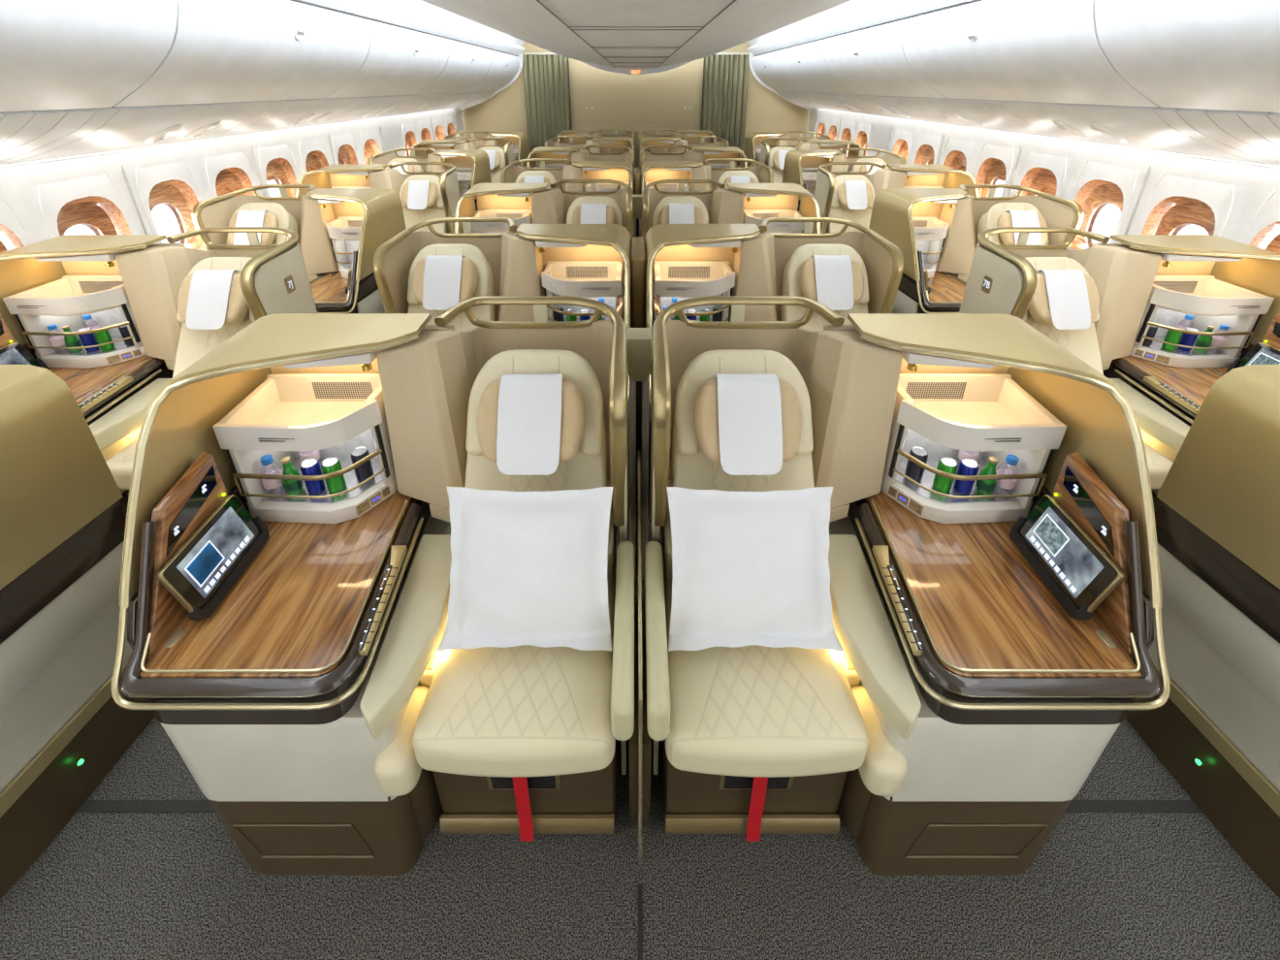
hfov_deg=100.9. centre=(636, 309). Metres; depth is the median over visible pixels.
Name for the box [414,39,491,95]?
bin
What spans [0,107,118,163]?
panel
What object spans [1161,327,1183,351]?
drink can
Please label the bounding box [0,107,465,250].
wall
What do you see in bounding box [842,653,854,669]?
lamp
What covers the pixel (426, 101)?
panel
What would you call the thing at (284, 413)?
tray
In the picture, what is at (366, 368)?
reading lamp
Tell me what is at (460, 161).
shell
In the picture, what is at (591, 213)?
headrest cover
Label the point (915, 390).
vent grille
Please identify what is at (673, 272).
vent grille
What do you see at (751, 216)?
minibar
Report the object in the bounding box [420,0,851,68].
ceiling
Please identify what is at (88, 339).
drink can
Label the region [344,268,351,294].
tablet
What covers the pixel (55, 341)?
water bottle
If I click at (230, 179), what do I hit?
window
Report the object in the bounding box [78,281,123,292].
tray
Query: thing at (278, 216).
seat
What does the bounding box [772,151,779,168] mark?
pillow
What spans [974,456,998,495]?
glass bottle
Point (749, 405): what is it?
headrest cover
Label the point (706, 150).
console
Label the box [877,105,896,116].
reading lamp
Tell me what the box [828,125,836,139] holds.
window
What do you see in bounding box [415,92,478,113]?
panel
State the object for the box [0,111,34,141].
panel
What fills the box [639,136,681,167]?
console
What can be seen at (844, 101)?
panel
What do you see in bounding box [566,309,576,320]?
drink can
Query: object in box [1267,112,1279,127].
panel
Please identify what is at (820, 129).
window
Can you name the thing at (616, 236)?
shell
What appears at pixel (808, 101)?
reading lamp
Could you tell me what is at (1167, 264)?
reading lamp
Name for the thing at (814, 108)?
trim
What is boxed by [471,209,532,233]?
minibar
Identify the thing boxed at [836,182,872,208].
pillow
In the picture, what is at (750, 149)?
console
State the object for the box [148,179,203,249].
window
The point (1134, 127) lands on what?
panel
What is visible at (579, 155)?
shell
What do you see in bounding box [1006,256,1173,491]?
seat
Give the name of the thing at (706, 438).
pillow
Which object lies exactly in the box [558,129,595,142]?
console
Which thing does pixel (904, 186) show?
minibar
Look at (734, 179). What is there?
headrest cover
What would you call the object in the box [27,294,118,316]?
tray
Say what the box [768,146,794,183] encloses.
seat
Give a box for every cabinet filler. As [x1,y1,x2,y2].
[630,236,645,327]
[633,167,640,194]
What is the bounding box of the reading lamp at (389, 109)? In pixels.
[375,105,394,116]
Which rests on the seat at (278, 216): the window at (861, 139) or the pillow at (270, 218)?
the pillow at (270, 218)
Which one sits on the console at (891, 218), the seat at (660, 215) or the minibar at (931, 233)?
the minibar at (931, 233)
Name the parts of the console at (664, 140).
canopy trim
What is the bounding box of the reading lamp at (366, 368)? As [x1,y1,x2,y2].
[361,363,372,372]
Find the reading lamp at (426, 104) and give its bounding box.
[411,102,428,111]
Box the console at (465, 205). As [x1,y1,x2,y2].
[454,183,547,233]
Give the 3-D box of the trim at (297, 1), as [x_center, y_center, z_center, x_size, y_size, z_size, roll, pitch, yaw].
[-1.833,-1.931,3.510,0.055,0.020,10.370,0,23,0]
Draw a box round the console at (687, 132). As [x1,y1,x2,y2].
[677,129,715,142]
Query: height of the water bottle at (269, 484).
0.130 m
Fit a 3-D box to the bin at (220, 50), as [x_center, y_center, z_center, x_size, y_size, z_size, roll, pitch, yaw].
[-2.243,-1.312,2.903,0.915,0.658,1.618,0,23,0]
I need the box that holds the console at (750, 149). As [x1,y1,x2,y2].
[743,131,785,167]
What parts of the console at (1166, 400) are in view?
edge trim, canopy trim, wood panel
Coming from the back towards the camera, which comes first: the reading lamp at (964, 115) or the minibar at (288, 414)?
the reading lamp at (964, 115)
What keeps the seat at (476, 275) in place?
on the floor
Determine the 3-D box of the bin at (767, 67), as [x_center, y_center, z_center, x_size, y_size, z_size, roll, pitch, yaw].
[2.243,-3.239,7.441,0.915,0.658,1.698,0,23,0]
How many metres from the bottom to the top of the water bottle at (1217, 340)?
0.130 m
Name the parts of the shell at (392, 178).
grab rail, rail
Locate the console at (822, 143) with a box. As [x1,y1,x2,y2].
[807,139,863,156]
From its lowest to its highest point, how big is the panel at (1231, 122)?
0.229 m
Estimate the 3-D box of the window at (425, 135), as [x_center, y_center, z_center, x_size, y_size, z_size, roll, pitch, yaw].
[-2.902,-2.232,7.190,0.124,0.448,0.368,0,23,0]
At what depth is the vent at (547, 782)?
1.34 m
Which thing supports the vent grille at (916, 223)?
attached to the minibar at (931, 233)
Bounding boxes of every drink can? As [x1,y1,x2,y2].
[77,327,98,351]
[93,327,114,351]
[118,324,133,346]
[300,457,325,493]
[320,456,346,492]
[350,447,373,481]
[553,305,564,320]
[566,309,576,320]
[579,309,589,320]
[686,309,696,320]
[699,309,709,320]
[711,305,722,320]
[904,447,927,481]
[932,456,958,492]
[953,457,978,493]
[1142,324,1157,346]
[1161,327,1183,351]
[1177,327,1198,351]
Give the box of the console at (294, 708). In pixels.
[111,313,451,875]
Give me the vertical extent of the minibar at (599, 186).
0.360 m
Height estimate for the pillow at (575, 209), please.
0.213 m
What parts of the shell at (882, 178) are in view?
rail, grab rail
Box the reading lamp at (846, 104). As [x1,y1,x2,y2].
[843,102,861,111]
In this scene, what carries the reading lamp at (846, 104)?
attached to the panel at (844, 101)
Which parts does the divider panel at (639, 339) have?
post frame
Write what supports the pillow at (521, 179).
on the seat at (549, 178)
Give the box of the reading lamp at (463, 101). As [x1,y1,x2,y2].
[451,99,465,107]
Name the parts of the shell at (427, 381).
grab rail, rail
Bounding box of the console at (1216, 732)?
[1125,364,1279,898]
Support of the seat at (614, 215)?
on the floor
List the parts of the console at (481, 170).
canopy trim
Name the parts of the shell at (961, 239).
rail, grab rail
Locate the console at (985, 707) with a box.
[828,313,1170,875]
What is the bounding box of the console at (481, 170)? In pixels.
[432,149,491,212]
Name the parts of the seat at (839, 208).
backrest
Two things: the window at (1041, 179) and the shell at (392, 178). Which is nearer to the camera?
the window at (1041, 179)
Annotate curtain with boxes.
[522,52,571,166]
[701,52,749,165]
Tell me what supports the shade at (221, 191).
attached to the window at (230, 179)
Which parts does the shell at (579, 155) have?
rail, grab rail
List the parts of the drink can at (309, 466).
can lid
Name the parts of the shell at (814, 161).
rail, grab rail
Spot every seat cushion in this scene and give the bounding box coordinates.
[105,439,137,489]
[412,578,615,777]
[664,577,868,777]
[1143,442,1173,489]
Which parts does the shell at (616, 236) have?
canopy trim, wood panel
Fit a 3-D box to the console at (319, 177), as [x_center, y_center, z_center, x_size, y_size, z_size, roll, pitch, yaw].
[-2.438,-0.585,4.593,0.696,1.208,0.826,0,23,0]
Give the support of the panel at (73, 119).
attached to the bin at (55, 54)
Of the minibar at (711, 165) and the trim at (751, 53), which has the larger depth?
the trim at (751, 53)
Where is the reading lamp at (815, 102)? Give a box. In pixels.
[812,100,827,107]
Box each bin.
[0,0,176,113]
[97,0,370,108]
[323,20,448,98]
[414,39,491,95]
[463,50,519,93]
[752,50,808,93]
[780,39,858,95]
[823,20,948,98]
[901,0,1174,108]
[1095,0,1279,113]
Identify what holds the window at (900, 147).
in the wall at (1243, 199)
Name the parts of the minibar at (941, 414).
socket plate, socket plate, socket plate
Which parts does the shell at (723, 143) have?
rail, grab rail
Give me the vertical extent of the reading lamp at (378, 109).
0.103 m
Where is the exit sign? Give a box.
[627,69,644,74]
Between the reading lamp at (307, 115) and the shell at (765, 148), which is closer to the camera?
the reading lamp at (307, 115)
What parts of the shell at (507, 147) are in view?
grab rail, rail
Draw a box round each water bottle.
[46,323,64,347]
[82,314,99,329]
[259,454,282,489]
[298,449,320,462]
[598,297,607,317]
[671,297,677,317]
[958,449,979,461]
[996,454,1019,489]
[1176,314,1194,329]
[1212,323,1229,347]
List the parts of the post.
post frame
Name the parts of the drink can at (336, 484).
can lid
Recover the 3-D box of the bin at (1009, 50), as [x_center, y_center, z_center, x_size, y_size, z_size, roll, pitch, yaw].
[2.243,-1.312,2.903,0.915,0.658,1.618,0,23,0]
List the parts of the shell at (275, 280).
grab rail, rail, seat number plate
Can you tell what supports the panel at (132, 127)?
attached to the bin at (220, 50)
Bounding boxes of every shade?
[216,188,230,195]
[1039,188,1055,196]
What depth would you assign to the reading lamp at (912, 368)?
1.49 m
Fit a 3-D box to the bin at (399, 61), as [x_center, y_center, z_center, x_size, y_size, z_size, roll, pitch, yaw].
[-2.243,-1.949,4.403,0.915,0.658,1.618,0,23,0]
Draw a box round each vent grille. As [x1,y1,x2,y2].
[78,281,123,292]
[312,382,372,398]
[348,220,362,227]
[496,213,521,218]
[566,266,607,277]
[668,266,709,277]
[753,213,778,217]
[906,382,966,398]
[913,220,927,227]
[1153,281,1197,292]
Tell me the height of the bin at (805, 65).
0.658 m
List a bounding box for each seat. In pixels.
[105,256,272,497]
[226,202,297,244]
[384,158,423,174]
[399,174,447,233]
[407,243,494,331]
[412,349,634,841]
[479,146,505,183]
[514,170,557,188]
[566,196,624,314]
[644,349,868,841]
[652,196,708,225]
[716,170,759,188]
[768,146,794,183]
[781,243,869,331]
[826,174,875,233]
[850,158,888,174]
[977,202,1049,244]
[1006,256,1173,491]
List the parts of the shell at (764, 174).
rail, grab rail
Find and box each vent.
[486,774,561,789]
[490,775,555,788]
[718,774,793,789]
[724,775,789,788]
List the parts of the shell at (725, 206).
grab rail, rail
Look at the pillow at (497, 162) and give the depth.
6.74 m
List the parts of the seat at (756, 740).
armrest post, armrest, backrest, rail, seat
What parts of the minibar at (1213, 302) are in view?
socket plate, socket plate, socket plate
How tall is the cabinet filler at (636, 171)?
1.150 m
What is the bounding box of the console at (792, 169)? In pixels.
[782,149,841,212]
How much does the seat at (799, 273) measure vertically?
1.129 m
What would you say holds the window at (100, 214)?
in the wall at (32, 195)
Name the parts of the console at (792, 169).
canopy trim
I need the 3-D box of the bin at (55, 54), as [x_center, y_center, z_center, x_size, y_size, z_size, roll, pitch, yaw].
[-2.243,-0.675,1.403,0.915,0.658,1.618,0,23,0]
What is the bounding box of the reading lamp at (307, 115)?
[288,112,314,126]
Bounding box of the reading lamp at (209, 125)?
[185,120,220,138]
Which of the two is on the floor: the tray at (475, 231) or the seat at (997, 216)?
the seat at (997, 216)
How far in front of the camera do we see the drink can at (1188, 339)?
2.45 m
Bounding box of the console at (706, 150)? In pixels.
[693,146,746,167]
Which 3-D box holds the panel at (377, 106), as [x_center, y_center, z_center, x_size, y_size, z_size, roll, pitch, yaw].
[-2.470,-1.828,4.825,0.520,0.229,1.107,0,23,0]
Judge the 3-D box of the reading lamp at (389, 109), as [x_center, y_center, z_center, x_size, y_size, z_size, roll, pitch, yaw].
[-2.419,-1.917,5.088,0.207,0.103,0.110,0,23,0]
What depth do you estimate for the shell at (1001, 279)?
2.46 m
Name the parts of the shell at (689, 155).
grab rail, rail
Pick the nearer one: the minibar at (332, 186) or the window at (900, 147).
the minibar at (332, 186)
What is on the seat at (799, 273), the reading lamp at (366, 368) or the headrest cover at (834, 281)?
the headrest cover at (834, 281)
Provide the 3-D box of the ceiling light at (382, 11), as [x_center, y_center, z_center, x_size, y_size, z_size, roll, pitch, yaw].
[-1.783,-1.997,3.482,0.097,0.125,10.370,0,23,0]
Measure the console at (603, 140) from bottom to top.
1.208 m
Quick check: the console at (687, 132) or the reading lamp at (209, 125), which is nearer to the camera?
the reading lamp at (209, 125)
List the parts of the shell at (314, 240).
grab rail, rail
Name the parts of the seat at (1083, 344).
backrest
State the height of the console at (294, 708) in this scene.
1.208 m
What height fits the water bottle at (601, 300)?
0.130 m
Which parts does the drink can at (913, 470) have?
can lid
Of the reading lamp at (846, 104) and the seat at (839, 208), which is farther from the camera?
the reading lamp at (846, 104)
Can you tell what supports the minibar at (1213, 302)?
on the console at (1166, 400)
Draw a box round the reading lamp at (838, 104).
[835,102,852,110]
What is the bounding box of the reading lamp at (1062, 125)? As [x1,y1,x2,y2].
[1052,120,1087,138]
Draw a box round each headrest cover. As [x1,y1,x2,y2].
[185,269,240,329]
[233,210,270,244]
[391,161,408,174]
[407,180,430,209]
[422,255,464,310]
[484,150,496,169]
[496,373,562,475]
[524,175,543,183]
[580,203,606,223]
[669,203,694,223]
[716,373,782,475]
[730,175,750,183]
[777,150,788,169]
[811,255,854,310]
[843,180,866,209]
[865,161,882,174]
[1005,210,1041,244]
[1035,269,1090,329]
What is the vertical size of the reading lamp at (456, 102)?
0.103 m
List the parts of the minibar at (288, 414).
socket plate, socket plate, socket plate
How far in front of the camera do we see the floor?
1.32 m
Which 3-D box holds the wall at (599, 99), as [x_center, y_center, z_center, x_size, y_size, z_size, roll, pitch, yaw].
[0.000,-3.139,8.700,5.760,2.700,0.050,0,23,0]
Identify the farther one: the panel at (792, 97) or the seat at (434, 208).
the panel at (792, 97)
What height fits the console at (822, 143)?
1.208 m
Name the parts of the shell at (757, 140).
rail, grab rail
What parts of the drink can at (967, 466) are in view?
can lid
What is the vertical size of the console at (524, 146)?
1.208 m
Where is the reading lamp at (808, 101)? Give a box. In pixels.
[806,99,820,107]
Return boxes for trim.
[0,107,458,166]
[75,800,1204,812]
[288,0,517,56]
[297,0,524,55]
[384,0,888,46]
[459,51,522,110]
[578,60,693,73]
[638,885,642,959]
[747,0,974,55]
[749,51,812,110]
[754,0,983,56]
[813,107,1279,167]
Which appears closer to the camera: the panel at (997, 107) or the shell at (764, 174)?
the panel at (997, 107)
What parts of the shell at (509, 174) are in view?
grab rail, rail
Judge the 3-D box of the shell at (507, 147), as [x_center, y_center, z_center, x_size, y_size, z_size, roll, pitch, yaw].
[-2.132,-1.621,7.027,1.227,1.213,0.520,0,23,0]
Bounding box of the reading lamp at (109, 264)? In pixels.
[104,260,114,267]
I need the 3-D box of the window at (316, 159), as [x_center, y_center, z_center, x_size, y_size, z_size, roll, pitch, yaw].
[-2.902,-1.196,4.750,0.124,0.448,0.368,0,23,0]
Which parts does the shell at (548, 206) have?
rail, grab rail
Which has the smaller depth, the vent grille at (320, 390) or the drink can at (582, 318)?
the vent grille at (320, 390)
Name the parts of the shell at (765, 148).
rail, grab rail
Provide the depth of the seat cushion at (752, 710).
1.24 m
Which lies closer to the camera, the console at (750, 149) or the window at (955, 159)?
the window at (955, 159)
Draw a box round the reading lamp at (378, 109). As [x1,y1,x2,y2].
[362,106,383,117]
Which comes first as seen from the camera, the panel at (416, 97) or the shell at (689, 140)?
the panel at (416, 97)
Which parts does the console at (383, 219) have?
canopy trim, edge trim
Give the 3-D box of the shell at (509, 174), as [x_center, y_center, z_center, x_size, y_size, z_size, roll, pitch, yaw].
[-0.636,-0.801,5.096,1.137,1.213,0.520,0,23,0]
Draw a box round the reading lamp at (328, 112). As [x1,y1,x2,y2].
[308,110,333,124]
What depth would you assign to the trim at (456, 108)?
3.17 m
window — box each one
[0,224,23,252]
[57,195,131,235]
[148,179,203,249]
[215,166,255,196]
[265,158,297,196]
[305,150,332,186]
[337,144,357,163]
[364,138,380,163]
[405,130,416,156]
[420,128,431,155]
[435,125,444,139]
[448,123,455,135]
[816,123,824,136]
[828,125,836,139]
[840,128,851,156]
[855,130,866,156]
[892,138,907,160]
[914,144,934,163]
[941,150,966,186]
[975,158,1006,196]
[1019,166,1056,196]
[1070,179,1123,250]
[1140,195,1215,235]
[1248,221,1279,253]
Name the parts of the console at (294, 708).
wood panel, edge trim, canopy trim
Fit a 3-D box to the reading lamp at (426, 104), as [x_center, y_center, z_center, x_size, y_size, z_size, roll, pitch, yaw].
[-2.419,-2.265,5.908,0.207,0.103,0.110,0,23,0]
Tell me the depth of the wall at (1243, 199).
3.13 m
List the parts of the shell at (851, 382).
rail, grab rail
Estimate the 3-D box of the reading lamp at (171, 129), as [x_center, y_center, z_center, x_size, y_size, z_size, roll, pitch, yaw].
[-2.419,-0.905,2.704,0.207,0.103,0.110,0,23,0]
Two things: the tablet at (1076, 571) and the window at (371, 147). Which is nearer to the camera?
the tablet at (1076, 571)
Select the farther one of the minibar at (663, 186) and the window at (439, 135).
the window at (439, 135)
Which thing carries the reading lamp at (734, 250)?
attached to the console at (657, 237)
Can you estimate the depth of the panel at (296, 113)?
3.73 m
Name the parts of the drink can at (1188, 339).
can lid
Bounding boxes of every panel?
[0,100,271,165]
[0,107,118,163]
[0,108,95,160]
[0,109,66,154]
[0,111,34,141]
[183,100,287,142]
[205,96,361,139]
[298,96,370,127]
[307,95,415,127]
[362,95,421,120]
[370,93,452,119]
[413,93,456,113]
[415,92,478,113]
[444,91,494,109]
[627,327,651,862]
[777,91,828,109]
[794,92,857,113]
[815,93,859,113]
[819,93,901,119]
[850,95,909,120]
[857,95,964,127]
[901,96,973,127]
[910,96,1066,139]
[984,100,1088,142]
[1000,100,1279,166]
[1153,107,1279,165]
[1176,108,1279,162]
[1205,109,1279,157]
[1237,111,1279,145]
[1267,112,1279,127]
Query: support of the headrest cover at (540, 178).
on the seat at (549, 178)
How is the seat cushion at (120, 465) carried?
on the seat at (193, 345)
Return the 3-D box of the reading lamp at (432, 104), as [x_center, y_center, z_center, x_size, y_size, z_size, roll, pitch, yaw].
[-2.419,-2.367,6.147,0.207,0.103,0.110,0,23,0]
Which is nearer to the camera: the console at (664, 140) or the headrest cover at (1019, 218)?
the headrest cover at (1019, 218)
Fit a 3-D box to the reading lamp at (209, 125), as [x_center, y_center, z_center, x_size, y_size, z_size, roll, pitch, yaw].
[-2.419,-1.007,2.944,0.207,0.103,0.110,0,23,0]
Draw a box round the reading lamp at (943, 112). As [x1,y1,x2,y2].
[938,110,963,124]
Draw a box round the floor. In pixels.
[0,396,1279,959]
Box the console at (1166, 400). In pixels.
[1102,234,1279,512]
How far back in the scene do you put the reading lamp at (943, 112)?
4.02 m
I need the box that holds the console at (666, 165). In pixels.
[640,160,703,194]
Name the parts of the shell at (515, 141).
grab rail, rail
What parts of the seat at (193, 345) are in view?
backrest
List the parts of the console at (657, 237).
edge trim, wood panel, canopy trim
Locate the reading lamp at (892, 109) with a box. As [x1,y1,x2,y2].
[889,106,909,117]
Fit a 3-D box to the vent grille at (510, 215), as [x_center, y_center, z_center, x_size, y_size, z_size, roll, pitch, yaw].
[-0.929,-0.676,3.871,0.183,0.059,0.002,0,23,0]
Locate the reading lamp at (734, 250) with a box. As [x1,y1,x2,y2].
[731,247,737,253]
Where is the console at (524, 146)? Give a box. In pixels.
[487,131,529,166]
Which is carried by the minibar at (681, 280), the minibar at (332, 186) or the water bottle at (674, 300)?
the water bottle at (674, 300)
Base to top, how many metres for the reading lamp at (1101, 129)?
0.103 m
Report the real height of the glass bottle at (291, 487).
0.124 m
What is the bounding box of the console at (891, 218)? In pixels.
[868,188,968,313]
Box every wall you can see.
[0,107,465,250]
[462,41,809,167]
[806,107,1279,250]
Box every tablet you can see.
[0,342,49,370]
[156,494,269,620]
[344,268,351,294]
[923,267,930,293]
[1009,494,1124,620]
[1226,342,1279,373]
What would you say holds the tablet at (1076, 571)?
on the console at (985, 707)
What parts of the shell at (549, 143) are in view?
grab rail, rail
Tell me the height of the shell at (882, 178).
1.213 m
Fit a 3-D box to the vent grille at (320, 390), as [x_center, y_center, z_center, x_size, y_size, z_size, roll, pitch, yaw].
[-0.929,0.256,1.676,0.183,0.059,0.002,0,23,0]
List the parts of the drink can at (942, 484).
can lid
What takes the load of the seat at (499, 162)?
on the floor
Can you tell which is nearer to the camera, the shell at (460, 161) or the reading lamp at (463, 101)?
the shell at (460, 161)
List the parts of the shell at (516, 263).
grab rail, rail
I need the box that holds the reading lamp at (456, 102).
[445,100,459,107]
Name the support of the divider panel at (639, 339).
on the floor
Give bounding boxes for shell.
[61,226,317,370]
[192,184,364,282]
[270,295,629,543]
[329,161,463,233]
[367,147,473,171]
[373,217,623,320]
[425,138,518,166]
[443,130,519,147]
[476,179,633,264]
[500,158,629,194]
[514,224,631,399]
[535,145,634,186]
[544,135,631,155]
[562,128,635,167]
[639,128,710,153]
[640,145,738,187]
[641,179,799,240]
[642,135,729,155]
[644,158,773,194]
[649,295,1008,543]
[650,217,903,416]
[754,130,831,147]
[755,138,847,166]
[800,147,906,171]
[810,161,944,233]
[910,184,1083,281]
[959,226,1215,370]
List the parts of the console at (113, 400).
wood panel, canopy trim, edge trim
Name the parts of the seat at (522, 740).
seat, rail, backrest, armrest, armrest post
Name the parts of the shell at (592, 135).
rail, grab rail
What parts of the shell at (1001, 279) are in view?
seat number plate, rail, grab rail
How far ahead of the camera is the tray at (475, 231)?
3.68 m
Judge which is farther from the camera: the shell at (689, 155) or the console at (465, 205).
the shell at (689, 155)
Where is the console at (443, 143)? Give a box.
[410,139,465,156]
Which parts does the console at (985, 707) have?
canopy trim, edge trim, wood panel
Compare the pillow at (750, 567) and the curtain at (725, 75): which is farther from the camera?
the curtain at (725, 75)
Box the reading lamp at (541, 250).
[538,247,544,253]
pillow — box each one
[177,273,249,324]
[227,212,277,244]
[386,163,415,174]
[401,182,437,208]
[412,257,477,304]
[435,486,613,651]
[477,379,585,462]
[493,151,501,168]
[518,177,550,188]
[571,205,615,223]
[659,205,703,223]
[666,486,844,651]
[693,379,802,462]
[723,177,756,188]
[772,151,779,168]
[799,257,863,304]
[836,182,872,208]
[859,163,887,174]
[997,212,1047,244]
[1027,273,1099,324]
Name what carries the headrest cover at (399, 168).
on the seat at (411, 168)
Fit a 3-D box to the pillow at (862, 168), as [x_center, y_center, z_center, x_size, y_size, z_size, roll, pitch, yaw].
[2.556,-1.459,5.698,0.308,0.213,0.173,0,23,0]
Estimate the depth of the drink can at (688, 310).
2.64 m
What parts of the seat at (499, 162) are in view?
backrest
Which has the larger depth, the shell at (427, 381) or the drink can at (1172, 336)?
the drink can at (1172, 336)
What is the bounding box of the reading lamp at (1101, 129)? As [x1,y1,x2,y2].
[1088,124,1127,143]
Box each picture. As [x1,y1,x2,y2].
[186,543,223,584]
[1034,515,1067,554]
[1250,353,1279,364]
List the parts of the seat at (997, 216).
backrest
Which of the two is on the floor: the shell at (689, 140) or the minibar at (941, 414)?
the shell at (689, 140)
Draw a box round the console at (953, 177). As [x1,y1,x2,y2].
[886,163,978,196]
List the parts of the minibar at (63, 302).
socket plate, socket plate, socket plate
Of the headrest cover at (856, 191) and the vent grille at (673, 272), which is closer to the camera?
the vent grille at (673, 272)
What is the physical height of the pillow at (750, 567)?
0.329 m
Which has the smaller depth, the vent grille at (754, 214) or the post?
the vent grille at (754, 214)
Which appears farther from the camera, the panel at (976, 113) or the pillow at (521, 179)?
the pillow at (521, 179)
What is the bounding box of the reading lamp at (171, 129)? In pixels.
[144,124,183,143]
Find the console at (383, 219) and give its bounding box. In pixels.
[306,188,406,313]
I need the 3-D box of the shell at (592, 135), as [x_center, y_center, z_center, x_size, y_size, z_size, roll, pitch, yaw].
[-0.593,-2.247,8.501,1.142,1.213,0.521,0,23,0]
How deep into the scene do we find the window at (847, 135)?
7.25 m
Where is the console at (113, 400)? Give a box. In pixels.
[0,234,173,514]
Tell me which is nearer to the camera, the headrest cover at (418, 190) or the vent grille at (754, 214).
the vent grille at (754, 214)
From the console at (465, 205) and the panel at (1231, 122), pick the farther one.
the console at (465, 205)
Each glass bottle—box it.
[62,325,83,352]
[280,456,304,495]
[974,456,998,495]
[1193,325,1215,352]
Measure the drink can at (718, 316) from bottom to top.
0.102 m
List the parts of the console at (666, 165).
canopy trim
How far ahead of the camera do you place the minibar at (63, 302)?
2.43 m
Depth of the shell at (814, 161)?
5.85 m
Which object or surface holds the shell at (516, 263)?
on the floor
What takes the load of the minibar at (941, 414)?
on the console at (985, 707)
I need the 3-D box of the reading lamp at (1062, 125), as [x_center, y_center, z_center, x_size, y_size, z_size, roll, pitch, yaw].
[2.419,-1.007,2.944,0.207,0.103,0.110,0,23,0]
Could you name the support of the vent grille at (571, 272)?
attached to the minibar at (592, 280)
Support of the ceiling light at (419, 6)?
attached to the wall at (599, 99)
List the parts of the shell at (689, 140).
grab rail, rail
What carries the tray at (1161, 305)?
on the minibar at (1213, 302)
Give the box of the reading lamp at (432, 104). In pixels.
[419,102,436,110]
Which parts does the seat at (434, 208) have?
backrest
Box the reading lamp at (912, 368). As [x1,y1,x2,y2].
[906,363,918,372]
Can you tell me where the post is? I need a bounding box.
[632,194,642,237]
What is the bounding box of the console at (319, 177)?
[295,163,387,196]
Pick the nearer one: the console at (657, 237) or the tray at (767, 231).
the console at (657, 237)
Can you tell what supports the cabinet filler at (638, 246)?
on the floor
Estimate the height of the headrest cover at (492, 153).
0.222 m
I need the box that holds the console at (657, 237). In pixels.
[644,224,761,415]
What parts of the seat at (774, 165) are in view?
backrest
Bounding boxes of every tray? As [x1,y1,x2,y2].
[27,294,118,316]
[257,401,364,444]
[475,230,516,232]
[560,279,615,297]
[661,279,715,297]
[767,230,799,232]
[914,401,1021,444]
[1157,294,1249,316]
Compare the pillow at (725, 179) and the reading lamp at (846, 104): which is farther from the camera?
the reading lamp at (846, 104)
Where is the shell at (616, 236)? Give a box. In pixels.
[514,224,631,399]
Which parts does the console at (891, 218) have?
edge trim, canopy trim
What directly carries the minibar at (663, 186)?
on the console at (666, 165)
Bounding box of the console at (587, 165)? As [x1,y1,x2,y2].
[571,160,633,194]
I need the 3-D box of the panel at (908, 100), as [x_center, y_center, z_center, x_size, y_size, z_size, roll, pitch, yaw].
[2.470,-1.609,4.309,0.578,0.229,0.141,6,24,14]
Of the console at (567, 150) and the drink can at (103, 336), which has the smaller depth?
the drink can at (103, 336)
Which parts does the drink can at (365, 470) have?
can lid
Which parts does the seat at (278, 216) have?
backrest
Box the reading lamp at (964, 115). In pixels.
[958,112,984,126]
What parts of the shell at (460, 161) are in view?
grab rail, rail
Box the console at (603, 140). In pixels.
[592,136,634,151]
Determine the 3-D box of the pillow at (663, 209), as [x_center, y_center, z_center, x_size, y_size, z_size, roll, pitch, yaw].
[0.317,-0.615,3.710,0.308,0.213,0.173,0,23,0]
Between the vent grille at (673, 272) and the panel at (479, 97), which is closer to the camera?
the vent grille at (673, 272)
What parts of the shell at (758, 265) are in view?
rail, grab rail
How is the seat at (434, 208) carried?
on the floor
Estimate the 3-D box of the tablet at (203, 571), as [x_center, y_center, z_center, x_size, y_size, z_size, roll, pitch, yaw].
[-1.075,0.630,1.363,0.072,0.165,0.273,-1,23,-3]
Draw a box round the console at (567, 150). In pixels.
[526,146,580,167]
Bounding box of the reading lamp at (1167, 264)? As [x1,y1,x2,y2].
[1161,260,1171,267]
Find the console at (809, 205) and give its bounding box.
[726,183,820,233]
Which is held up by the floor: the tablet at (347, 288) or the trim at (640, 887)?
the trim at (640, 887)
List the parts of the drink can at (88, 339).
can lid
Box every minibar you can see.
[2,275,146,368]
[212,373,397,523]
[325,217,363,278]
[331,186,370,188]
[446,167,472,196]
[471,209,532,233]
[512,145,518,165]
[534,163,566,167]
[541,261,622,320]
[584,181,628,191]
[645,181,689,191]
[652,261,735,322]
[708,163,739,167]
[742,209,804,233]
[754,145,761,165]
[801,167,818,196]
[880,373,1066,523]
[903,186,942,188]
[912,217,949,278]
[1129,275,1274,368]
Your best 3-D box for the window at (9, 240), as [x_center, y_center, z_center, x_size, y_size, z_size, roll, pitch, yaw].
[-2.902,-0.161,2.311,0.124,0.448,0.368,0,23,0]

